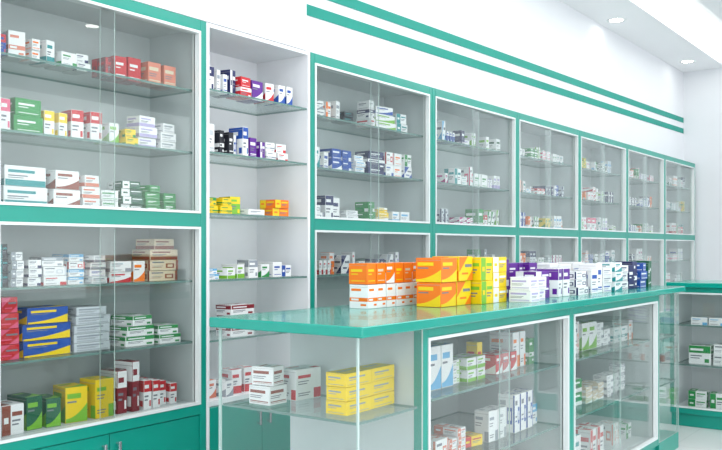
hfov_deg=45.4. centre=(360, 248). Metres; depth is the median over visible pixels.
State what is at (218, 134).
box
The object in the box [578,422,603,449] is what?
box
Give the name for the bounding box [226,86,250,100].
box
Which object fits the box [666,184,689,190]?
glass shelf
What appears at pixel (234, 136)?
box
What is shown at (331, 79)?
display cabinet
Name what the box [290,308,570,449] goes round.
display cabinet
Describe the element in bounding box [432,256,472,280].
box
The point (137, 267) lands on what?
box
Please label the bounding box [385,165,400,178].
box
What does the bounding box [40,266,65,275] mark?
box
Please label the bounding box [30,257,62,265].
box
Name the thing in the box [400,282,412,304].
box
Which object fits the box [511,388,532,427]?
box
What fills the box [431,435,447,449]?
box
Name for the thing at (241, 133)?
box
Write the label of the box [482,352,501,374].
box
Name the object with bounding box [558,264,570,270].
box
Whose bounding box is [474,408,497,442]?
box
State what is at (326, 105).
box
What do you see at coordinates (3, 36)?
box
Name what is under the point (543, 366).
glass shelf
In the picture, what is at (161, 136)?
box
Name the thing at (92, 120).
box
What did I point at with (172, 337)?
box
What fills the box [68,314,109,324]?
box
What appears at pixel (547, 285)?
box
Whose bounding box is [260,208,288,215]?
box
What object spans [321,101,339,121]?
box
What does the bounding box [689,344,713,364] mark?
box
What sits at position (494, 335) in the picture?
box
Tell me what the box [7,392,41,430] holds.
box
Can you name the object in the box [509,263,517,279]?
box
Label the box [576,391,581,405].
box
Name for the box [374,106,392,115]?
box
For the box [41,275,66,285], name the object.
box
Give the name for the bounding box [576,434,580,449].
box
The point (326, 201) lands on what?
box
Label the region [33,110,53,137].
box
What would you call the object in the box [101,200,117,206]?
box
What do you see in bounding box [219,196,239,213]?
box
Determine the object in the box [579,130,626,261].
display cabinet
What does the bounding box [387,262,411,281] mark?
box
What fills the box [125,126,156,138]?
box
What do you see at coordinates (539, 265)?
box
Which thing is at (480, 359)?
box
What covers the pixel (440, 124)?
box
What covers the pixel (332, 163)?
box
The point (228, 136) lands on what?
box
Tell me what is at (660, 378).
glass shelf
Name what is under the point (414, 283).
box
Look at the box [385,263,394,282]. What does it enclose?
box
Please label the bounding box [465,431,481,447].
box
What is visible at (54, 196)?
box
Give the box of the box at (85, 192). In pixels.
[79,186,99,198]
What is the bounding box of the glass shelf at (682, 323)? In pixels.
[677,320,721,327]
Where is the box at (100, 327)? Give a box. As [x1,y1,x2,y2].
[70,323,109,333]
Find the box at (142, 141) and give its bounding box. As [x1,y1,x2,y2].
[126,137,155,150]
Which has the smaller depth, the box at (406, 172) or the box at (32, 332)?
the box at (32, 332)
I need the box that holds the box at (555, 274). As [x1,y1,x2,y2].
[536,268,561,296]
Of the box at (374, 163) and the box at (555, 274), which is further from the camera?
the box at (374, 163)
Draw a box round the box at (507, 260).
[506,259,508,296]
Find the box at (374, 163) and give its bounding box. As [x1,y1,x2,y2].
[363,158,384,167]
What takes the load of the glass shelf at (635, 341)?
attached to the display cabinet at (637, 403)
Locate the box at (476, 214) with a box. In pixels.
[465,209,482,223]
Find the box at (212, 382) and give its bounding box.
[209,379,215,398]
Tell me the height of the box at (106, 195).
0.042 m
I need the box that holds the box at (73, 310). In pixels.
[68,305,105,315]
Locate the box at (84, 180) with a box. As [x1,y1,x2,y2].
[79,175,98,186]
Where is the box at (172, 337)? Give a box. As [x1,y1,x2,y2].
[154,333,180,343]
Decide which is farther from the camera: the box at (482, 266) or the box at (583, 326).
the box at (583, 326)
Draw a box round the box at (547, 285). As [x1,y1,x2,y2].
[545,284,548,297]
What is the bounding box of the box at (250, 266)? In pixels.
[237,260,257,277]
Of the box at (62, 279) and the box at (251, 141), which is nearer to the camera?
the box at (62, 279)
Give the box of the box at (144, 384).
[139,378,150,409]
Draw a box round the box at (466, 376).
[460,369,475,382]
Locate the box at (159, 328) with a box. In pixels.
[152,323,177,334]
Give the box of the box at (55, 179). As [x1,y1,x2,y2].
[46,170,78,189]
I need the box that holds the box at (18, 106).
[7,97,40,117]
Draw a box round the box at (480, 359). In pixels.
[456,353,484,367]
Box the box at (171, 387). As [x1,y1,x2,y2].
[166,381,176,403]
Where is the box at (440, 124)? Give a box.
[437,120,444,141]
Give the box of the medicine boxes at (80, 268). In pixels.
[7,38,721,449]
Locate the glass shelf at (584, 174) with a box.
[582,168,620,177]
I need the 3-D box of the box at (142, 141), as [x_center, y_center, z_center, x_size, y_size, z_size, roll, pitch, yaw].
[-0.967,-0.458,3.792,0.082,0.046,0.102,0,0,35]
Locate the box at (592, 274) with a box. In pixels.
[572,269,597,293]
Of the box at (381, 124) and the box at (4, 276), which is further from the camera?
the box at (381, 124)
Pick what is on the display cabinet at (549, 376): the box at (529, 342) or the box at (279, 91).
the box at (529, 342)
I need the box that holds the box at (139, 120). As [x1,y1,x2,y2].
[127,115,154,127]
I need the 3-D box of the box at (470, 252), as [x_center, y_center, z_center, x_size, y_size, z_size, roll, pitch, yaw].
[0.814,0.077,6.238,0.079,0.136,0.084,0,0,24]
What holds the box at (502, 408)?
on the display cabinet at (549, 376)
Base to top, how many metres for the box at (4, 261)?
0.053 m
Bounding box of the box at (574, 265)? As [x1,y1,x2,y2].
[557,262,581,270]
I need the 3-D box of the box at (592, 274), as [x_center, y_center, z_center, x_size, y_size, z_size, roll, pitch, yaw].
[1.191,0.176,4.585,0.066,0.127,0.117,0,0,-44]
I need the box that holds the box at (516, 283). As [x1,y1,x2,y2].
[510,277,537,289]
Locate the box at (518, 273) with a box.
[516,271,548,283]
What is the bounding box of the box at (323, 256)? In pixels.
[320,253,333,273]
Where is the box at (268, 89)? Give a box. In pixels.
[254,83,273,105]
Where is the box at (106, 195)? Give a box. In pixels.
[100,190,117,200]
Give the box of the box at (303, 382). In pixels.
[284,364,320,400]
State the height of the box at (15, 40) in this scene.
0.101 m
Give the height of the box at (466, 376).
0.048 m
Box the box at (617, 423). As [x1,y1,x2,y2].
[602,420,618,443]
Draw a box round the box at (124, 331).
[109,324,153,336]
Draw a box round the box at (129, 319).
[111,313,151,325]
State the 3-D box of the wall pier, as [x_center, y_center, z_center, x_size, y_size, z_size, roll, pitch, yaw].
[-2.323,-1.586,1.960,0.372,1.128,6.450,0,0,36]
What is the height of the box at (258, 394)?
0.064 m
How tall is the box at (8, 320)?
0.058 m
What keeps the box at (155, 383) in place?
on the display cabinet at (96, 29)
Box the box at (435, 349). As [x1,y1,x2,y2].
[431,345,440,390]
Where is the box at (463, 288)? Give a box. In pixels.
[456,280,470,305]
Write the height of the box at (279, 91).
0.098 m
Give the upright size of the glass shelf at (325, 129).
0.009 m
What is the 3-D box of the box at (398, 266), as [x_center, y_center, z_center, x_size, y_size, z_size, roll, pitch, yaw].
[0.123,0.102,3.606,0.091,0.082,0.062,0,0,36]
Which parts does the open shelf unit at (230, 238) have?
door, glass shelf, glass shelf, glass shelf, glass shelf, glass shelf, handle, handle, door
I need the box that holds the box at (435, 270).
[416,258,456,282]
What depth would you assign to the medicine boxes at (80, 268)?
5.01 m
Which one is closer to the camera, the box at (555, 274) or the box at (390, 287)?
the box at (390, 287)
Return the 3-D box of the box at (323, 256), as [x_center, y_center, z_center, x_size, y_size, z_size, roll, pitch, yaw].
[-0.190,0.084,4.867,0.059,0.121,0.056,0,0,27]
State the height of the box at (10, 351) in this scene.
0.058 m
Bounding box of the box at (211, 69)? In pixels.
[209,66,213,91]
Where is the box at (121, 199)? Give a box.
[118,196,142,204]
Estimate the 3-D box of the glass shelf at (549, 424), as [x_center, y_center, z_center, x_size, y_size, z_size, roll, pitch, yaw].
[0.339,0.825,3.668,0.542,0.009,1.261,0,0,36]
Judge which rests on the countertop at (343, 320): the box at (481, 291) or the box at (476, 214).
the box at (481, 291)
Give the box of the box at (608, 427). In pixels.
[598,421,615,445]
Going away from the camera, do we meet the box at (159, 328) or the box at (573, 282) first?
the box at (159, 328)
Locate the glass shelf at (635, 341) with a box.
[576,338,649,360]
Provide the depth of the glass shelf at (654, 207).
9.49 m
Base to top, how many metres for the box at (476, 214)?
0.124 m
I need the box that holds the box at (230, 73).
[212,69,234,97]
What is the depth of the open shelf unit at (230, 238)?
4.50 m
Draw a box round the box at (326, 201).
[317,195,332,216]
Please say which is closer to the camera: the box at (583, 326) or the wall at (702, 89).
the box at (583, 326)
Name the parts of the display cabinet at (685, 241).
door, glass door, glass door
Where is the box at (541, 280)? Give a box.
[519,276,545,288]
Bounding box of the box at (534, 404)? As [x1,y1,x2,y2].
[533,402,536,423]
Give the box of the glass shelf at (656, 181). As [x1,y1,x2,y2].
[629,177,658,184]
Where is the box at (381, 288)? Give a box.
[374,284,385,307]
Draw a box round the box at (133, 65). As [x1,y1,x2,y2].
[115,57,140,84]
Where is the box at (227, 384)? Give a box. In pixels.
[215,378,232,396]
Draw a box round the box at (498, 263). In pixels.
[492,257,505,271]
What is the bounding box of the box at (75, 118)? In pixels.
[60,109,83,141]
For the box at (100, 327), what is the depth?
3.52 m
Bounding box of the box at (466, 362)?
[453,355,475,369]
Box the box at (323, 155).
[317,152,327,169]
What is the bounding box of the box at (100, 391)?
[80,376,113,418]
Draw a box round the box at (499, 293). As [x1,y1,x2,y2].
[493,287,506,302]
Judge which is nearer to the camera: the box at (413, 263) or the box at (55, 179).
the box at (55, 179)
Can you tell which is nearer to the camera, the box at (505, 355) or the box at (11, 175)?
the box at (11, 175)
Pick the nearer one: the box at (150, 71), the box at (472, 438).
the box at (472, 438)
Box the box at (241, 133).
[229,127,247,157]
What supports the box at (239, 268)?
on the open shelf unit at (230, 238)
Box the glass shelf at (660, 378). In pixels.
[660,378,675,386]
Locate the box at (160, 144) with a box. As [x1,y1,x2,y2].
[148,141,175,152]
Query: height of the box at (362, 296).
0.095 m
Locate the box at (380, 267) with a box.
[376,263,384,283]
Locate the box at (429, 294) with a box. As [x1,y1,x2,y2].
[417,282,455,307]
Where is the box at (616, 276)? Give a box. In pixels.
[612,272,622,281]
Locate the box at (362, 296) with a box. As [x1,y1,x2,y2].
[350,284,376,308]
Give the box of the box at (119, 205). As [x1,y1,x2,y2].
[118,204,141,207]
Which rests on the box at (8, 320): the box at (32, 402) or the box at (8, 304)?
the box at (8, 304)
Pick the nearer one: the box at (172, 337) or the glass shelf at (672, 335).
the box at (172, 337)
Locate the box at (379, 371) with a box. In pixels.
[354,363,393,381]
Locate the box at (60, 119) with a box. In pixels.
[44,112,66,139]
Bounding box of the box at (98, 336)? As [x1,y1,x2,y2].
[70,331,108,342]
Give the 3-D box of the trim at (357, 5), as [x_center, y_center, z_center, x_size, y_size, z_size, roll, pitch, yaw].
[1.770,-1.488,7.550,0.004,0.205,7.403,0,0,36]
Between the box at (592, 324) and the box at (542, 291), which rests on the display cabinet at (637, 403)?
the box at (592, 324)
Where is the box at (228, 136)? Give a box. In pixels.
[213,132,232,155]
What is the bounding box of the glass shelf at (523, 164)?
[520,155,571,167]
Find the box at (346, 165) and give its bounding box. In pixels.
[332,161,350,172]
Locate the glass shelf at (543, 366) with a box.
[431,362,559,401]
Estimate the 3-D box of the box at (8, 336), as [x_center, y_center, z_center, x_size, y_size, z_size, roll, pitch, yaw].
[-1.371,0.332,3.261,0.125,0.058,0.097,0,0,35]
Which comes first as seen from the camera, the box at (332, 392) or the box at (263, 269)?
the box at (332, 392)
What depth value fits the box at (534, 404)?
4.03 m
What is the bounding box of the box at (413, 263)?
[412,262,415,281]
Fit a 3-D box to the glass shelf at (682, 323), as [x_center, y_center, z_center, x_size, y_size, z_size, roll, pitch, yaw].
[2.946,0.544,5.887,1.451,0.009,0.442,0,0,36]
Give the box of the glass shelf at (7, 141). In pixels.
[1,128,191,157]
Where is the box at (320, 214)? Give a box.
[317,212,323,216]
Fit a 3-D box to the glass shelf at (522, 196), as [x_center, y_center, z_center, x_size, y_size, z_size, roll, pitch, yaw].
[1.362,-0.430,7.083,0.302,0.009,1.181,0,0,36]
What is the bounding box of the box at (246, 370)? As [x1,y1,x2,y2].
[233,365,251,391]
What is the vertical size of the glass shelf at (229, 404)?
0.009 m
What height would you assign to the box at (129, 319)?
0.043 m
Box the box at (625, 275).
[622,273,627,281]
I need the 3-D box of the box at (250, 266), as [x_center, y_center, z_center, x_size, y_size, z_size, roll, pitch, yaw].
[-0.557,0.101,4.235,0.057,0.088,0.097,0,0,-44]
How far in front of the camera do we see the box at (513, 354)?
3.81 m
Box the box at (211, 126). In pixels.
[209,123,213,153]
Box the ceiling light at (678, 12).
[643,0,721,56]
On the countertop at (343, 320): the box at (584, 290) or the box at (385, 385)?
the box at (584, 290)
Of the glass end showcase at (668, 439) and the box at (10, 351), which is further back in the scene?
the glass end showcase at (668, 439)
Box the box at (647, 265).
[646,264,649,286]
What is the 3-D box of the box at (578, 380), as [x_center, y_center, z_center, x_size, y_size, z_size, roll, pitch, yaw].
[1.090,0.716,4.523,0.104,0.068,0.094,0,0,38]
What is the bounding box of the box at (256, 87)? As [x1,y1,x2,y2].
[236,80,262,103]
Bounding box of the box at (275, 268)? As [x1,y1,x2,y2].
[258,262,281,276]
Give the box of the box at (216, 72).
[209,70,219,94]
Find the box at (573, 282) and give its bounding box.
[570,279,586,286]
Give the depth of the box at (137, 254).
3.81 m
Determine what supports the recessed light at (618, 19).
in the ceiling
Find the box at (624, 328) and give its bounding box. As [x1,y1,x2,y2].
[605,324,627,341]
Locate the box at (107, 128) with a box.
[94,122,118,145]
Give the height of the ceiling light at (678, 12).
0.070 m
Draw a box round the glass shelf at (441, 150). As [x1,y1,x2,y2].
[437,139,508,156]
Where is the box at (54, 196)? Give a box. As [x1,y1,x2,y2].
[47,189,79,204]
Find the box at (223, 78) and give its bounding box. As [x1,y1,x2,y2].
[209,74,226,95]
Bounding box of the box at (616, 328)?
[603,326,619,342]
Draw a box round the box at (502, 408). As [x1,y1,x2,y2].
[484,405,505,438]
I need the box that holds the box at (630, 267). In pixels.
[628,265,633,288]
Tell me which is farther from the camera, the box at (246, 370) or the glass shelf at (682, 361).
the glass shelf at (682, 361)
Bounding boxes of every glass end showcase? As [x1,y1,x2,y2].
[219,328,422,449]
[655,293,678,449]
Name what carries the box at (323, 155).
on the display cabinet at (331, 79)
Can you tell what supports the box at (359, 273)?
on the box at (362, 296)
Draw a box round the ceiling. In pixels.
[560,0,721,71]
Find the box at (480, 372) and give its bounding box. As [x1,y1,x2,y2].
[476,366,484,379]
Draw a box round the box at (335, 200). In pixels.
[333,198,338,216]
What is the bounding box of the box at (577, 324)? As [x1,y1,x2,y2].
[576,323,578,353]
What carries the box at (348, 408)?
on the glass end showcase at (229, 404)
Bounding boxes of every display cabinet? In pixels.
[0,0,205,449]
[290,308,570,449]
[310,52,431,307]
[432,88,516,262]
[517,112,578,262]
[571,296,658,449]
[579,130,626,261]
[627,144,664,361]
[661,155,694,361]
[670,288,721,429]
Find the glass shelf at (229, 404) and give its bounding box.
[223,394,416,425]
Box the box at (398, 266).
[395,263,402,282]
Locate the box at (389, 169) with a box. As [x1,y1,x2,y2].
[376,164,393,177]
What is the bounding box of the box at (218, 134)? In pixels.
[209,130,223,155]
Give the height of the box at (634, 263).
0.161 m
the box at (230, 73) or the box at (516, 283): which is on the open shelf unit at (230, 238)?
the box at (230, 73)
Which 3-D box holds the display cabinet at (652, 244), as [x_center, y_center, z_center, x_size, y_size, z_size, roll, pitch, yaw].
[2.820,0.115,9.044,0.390,2.270,1.220,0,0,36]
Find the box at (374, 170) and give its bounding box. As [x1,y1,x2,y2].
[355,166,383,176]
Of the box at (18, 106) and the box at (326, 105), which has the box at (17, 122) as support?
the box at (18, 106)
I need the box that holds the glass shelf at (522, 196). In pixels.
[520,192,571,199]
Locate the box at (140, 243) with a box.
[136,239,173,248]
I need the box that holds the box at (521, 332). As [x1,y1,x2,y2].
[497,329,524,365]
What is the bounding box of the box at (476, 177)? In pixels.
[464,173,480,187]
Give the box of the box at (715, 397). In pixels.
[710,391,721,408]
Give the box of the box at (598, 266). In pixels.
[579,263,601,292]
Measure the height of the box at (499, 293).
0.066 m
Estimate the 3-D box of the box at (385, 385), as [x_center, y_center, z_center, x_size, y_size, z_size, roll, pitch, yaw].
[0.045,0.472,2.970,0.074,0.044,0.144,0,0,36]
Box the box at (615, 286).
[611,281,621,290]
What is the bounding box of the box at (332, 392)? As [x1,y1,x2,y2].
[326,383,370,401]
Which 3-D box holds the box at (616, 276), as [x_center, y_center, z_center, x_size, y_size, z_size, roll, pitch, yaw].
[1.398,0.160,4.858,0.113,0.053,0.123,0,0,34]
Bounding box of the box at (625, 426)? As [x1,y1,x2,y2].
[618,421,630,438]
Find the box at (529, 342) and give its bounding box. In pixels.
[525,337,533,364]
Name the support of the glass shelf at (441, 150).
attached to the display cabinet at (458, 112)
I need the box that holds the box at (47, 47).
[29,40,54,67]
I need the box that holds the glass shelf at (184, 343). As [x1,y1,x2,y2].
[1,340,191,365]
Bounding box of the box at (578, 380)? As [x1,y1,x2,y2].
[576,378,581,392]
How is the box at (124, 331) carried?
on the box at (120, 341)
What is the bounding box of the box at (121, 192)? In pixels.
[105,188,141,196]
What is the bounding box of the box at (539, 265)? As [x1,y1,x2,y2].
[537,263,557,267]
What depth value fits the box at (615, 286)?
4.80 m
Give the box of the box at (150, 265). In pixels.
[131,260,177,270]
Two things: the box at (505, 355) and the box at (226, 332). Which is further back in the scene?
the box at (226, 332)
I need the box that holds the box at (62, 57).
[44,51,76,71]
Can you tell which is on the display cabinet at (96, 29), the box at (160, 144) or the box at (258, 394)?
the box at (160, 144)
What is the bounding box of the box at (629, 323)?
[612,319,632,339]
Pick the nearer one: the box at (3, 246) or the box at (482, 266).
the box at (3, 246)
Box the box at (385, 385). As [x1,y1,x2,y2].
[371,377,393,394]
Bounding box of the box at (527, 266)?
[516,262,536,270]
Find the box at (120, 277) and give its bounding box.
[105,272,130,282]
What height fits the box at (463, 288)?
0.102 m
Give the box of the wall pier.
[133,0,306,50]
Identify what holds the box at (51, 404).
on the display cabinet at (96, 29)
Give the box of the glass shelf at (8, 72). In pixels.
[1,51,191,98]
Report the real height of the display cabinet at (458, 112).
2.270 m
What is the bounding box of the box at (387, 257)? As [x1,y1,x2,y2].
[374,254,392,262]
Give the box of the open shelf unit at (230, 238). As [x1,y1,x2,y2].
[206,22,309,449]
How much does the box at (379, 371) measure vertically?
0.044 m
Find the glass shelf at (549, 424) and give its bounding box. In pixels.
[431,411,559,449]
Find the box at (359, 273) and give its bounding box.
[349,263,375,283]
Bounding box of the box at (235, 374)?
[222,367,241,393]
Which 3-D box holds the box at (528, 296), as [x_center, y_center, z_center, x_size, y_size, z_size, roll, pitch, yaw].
[0.729,0.212,3.854,0.108,0.054,0.092,0,0,36]
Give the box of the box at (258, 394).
[249,384,286,405]
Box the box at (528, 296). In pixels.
[509,290,539,302]
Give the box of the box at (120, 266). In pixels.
[105,261,130,271]
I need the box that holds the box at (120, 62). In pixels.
[101,56,125,82]
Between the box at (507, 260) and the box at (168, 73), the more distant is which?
the box at (507, 260)
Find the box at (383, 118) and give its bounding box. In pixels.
[374,113,394,123]
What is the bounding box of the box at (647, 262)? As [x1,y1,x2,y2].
[637,261,650,285]
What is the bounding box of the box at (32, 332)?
[19,321,70,341]
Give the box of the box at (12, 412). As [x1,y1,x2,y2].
[1,400,23,436]
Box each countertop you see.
[209,285,684,338]
[666,280,721,287]
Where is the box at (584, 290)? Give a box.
[570,286,588,294]
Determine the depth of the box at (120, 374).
3.64 m
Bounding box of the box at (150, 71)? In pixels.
[135,61,160,87]
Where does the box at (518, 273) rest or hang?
on the box
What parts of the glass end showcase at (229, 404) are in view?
corner post, pane, corner post, pane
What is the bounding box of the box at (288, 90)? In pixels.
[273,87,291,108]
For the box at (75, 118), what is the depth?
3.46 m
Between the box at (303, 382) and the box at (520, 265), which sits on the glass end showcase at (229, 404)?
the box at (303, 382)
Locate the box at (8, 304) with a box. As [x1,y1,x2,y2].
[1,296,16,312]
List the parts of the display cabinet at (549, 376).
frame, glass door, glass door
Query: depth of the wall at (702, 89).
10.40 m
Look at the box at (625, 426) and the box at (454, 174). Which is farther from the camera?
the box at (454, 174)
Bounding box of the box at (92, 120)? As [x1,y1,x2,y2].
[79,111,101,142]
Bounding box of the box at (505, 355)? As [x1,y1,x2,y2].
[485,351,508,372]
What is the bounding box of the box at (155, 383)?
[139,377,159,407]
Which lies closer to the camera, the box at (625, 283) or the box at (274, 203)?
the box at (274, 203)
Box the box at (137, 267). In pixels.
[131,261,144,281]
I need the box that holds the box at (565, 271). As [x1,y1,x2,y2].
[562,268,569,295]
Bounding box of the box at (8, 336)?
[1,328,18,344]
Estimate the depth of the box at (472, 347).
3.65 m
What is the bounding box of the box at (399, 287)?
[395,283,404,305]
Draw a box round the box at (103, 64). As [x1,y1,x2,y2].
[92,57,110,78]
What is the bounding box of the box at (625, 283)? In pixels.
[622,281,627,289]
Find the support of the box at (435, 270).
on the box at (429, 294)
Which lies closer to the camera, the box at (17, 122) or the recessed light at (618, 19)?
the box at (17, 122)
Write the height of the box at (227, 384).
0.075 m
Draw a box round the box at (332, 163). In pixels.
[319,159,341,171]
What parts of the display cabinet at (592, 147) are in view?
glass door, glass door, glass door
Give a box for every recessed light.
[606,17,626,22]
[679,60,695,63]
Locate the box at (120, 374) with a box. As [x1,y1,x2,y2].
[100,367,126,413]
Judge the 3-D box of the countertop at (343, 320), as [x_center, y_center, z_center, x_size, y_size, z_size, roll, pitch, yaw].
[0.757,0.258,4.217,0.660,0.035,3.480,0,0,36]
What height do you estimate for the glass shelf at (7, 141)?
0.009 m
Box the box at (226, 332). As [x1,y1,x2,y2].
[216,328,253,336]
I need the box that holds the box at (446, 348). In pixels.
[431,342,452,387]
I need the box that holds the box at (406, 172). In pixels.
[396,166,411,179]
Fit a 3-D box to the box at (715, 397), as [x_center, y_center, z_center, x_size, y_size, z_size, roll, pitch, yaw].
[2.497,1.066,6.028,0.100,0.111,0.084,0,0,33]
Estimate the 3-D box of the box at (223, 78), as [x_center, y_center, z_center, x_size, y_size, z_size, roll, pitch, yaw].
[-0.681,-0.771,4.087,0.105,0.091,0.025,0,0,33]
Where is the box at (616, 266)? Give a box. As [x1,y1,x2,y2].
[597,262,621,271]
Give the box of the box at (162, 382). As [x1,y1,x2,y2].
[154,378,165,404]
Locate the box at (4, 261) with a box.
[1,258,7,272]
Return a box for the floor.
[660,359,721,449]
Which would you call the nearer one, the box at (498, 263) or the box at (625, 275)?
the box at (498, 263)
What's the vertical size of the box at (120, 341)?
0.043 m
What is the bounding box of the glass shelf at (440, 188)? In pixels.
[437,181,508,192]
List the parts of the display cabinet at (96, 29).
glass door, door, glass door, handle, glass door, glass door, door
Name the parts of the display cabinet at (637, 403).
glass door, glass door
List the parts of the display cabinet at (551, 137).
glass door, glass door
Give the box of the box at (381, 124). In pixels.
[362,121,395,132]
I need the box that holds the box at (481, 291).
[471,280,492,303]
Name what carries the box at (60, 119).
on the display cabinet at (96, 29)
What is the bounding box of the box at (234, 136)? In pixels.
[218,135,235,157]
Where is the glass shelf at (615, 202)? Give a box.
[582,199,620,205]
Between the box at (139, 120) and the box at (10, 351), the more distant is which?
the box at (139, 120)
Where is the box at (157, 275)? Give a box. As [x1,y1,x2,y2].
[145,270,176,280]
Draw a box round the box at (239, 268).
[221,264,243,277]
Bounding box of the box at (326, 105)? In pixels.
[317,101,330,120]
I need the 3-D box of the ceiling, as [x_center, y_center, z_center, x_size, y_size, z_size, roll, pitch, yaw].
[2.622,-2.300,2.954,7.217,0.300,13.860,0,0,36]
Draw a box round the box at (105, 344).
[71,340,109,352]
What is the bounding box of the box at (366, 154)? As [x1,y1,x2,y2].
[355,151,383,159]
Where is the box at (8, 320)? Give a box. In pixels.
[1,312,18,328]
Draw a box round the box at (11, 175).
[1,164,45,187]
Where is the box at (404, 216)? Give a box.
[399,212,408,220]
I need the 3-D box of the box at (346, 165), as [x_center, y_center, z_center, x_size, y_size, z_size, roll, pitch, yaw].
[-0.123,-0.465,4.943,0.106,0.059,0.092,0,0,33]
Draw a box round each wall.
[306,0,682,159]
[683,68,721,279]
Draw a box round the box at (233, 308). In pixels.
[216,303,253,315]
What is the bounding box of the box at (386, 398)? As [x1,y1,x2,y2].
[371,390,393,408]
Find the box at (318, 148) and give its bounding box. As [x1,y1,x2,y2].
[317,147,319,166]
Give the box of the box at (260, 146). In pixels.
[244,142,264,159]
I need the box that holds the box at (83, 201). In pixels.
[80,198,100,205]
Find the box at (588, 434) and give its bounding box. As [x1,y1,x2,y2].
[576,425,595,449]
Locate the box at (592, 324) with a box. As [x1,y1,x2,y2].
[578,320,596,348]
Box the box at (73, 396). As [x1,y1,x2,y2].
[53,382,87,423]
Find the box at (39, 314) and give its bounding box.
[17,305,67,324]
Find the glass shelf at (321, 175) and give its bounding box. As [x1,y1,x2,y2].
[317,167,422,182]
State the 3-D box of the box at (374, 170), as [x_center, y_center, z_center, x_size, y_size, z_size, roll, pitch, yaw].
[0.050,-0.458,5.176,0.100,0.046,0.174,0,0,34]
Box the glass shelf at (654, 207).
[629,205,658,209]
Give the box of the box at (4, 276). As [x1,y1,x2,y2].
[1,273,7,286]
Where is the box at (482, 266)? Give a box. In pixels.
[471,257,491,280]
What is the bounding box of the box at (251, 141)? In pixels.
[236,137,255,158]
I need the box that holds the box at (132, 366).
[115,359,138,411]
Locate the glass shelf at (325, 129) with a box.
[317,115,422,140]
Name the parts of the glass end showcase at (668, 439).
pane, corner post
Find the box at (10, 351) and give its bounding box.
[1,344,18,360]
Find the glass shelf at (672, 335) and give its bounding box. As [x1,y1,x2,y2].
[660,333,675,339]
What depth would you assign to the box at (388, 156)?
5.25 m
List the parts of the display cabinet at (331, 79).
glass door, glass door, glass door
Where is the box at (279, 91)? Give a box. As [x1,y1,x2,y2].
[264,85,284,106]
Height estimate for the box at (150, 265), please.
0.046 m
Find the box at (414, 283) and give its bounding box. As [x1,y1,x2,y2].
[413,282,416,304]
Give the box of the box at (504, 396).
[498,392,519,432]
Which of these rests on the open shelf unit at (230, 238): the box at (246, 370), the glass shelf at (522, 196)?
the box at (246, 370)
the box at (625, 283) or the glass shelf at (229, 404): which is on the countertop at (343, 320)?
the box at (625, 283)
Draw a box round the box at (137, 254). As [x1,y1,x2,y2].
[132,249,177,259]
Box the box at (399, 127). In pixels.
[384,123,406,135]
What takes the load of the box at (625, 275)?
on the box at (625, 283)
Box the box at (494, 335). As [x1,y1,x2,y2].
[490,330,518,366]
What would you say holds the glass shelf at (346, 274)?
attached to the display cabinet at (331, 79)
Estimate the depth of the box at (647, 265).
5.32 m
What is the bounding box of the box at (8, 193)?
[1,185,46,203]
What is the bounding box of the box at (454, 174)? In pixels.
[444,168,460,185]
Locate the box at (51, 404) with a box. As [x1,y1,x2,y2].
[39,394,60,427]
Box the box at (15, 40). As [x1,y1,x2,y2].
[1,30,24,62]
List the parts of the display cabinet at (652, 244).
glass door, glass door, door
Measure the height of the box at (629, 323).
0.114 m
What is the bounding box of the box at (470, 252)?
[467,249,479,256]
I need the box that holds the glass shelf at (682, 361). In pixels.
[677,358,721,367]
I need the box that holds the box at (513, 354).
[493,349,516,370]
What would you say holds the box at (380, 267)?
on the box at (381, 288)
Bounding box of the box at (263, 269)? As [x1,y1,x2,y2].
[258,264,268,276]
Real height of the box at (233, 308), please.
0.050 m
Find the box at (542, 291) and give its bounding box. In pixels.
[536,289,544,300]
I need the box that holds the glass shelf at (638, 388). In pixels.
[576,385,649,418]
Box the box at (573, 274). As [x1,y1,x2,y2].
[570,271,586,278]
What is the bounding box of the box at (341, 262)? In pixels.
[334,255,349,273]
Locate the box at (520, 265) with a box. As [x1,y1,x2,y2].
[518,263,522,270]
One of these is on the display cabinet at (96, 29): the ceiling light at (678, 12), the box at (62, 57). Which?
the box at (62, 57)
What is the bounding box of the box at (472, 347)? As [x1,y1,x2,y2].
[466,341,481,353]
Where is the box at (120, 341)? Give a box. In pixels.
[109,334,153,346]
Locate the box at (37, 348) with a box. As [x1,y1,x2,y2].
[18,337,70,357]
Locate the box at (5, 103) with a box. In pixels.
[1,98,9,131]
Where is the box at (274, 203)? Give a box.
[260,199,288,208]
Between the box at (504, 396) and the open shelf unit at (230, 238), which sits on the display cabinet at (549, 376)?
the box at (504, 396)
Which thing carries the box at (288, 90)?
on the open shelf unit at (230, 238)
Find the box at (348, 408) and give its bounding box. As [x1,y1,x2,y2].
[326,396,370,415]
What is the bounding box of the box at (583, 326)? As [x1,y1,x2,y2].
[579,322,588,350]
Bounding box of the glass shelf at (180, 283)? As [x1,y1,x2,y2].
[1,280,191,289]
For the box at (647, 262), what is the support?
on the countertop at (343, 320)
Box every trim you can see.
[307,4,683,133]
[328,0,683,122]
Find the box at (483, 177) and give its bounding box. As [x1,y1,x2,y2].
[473,174,486,188]
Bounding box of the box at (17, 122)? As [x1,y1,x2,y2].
[1,114,42,136]
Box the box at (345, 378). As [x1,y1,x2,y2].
[326,367,370,387]
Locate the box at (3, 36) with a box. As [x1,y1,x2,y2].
[1,34,5,56]
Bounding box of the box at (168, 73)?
[149,65,175,90]
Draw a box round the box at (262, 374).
[252,364,283,385]
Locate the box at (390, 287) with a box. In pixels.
[383,283,394,306]
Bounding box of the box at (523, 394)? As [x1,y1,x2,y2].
[504,390,526,430]
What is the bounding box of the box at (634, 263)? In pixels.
[615,261,636,287]
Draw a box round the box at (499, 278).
[492,272,505,287]
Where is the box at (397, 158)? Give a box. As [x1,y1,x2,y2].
[393,153,401,165]
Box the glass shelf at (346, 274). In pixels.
[317,273,348,276]
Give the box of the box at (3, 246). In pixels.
[1,244,6,257]
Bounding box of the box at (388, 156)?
[383,152,392,164]
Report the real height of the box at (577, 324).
0.155 m
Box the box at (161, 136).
[156,132,175,142]

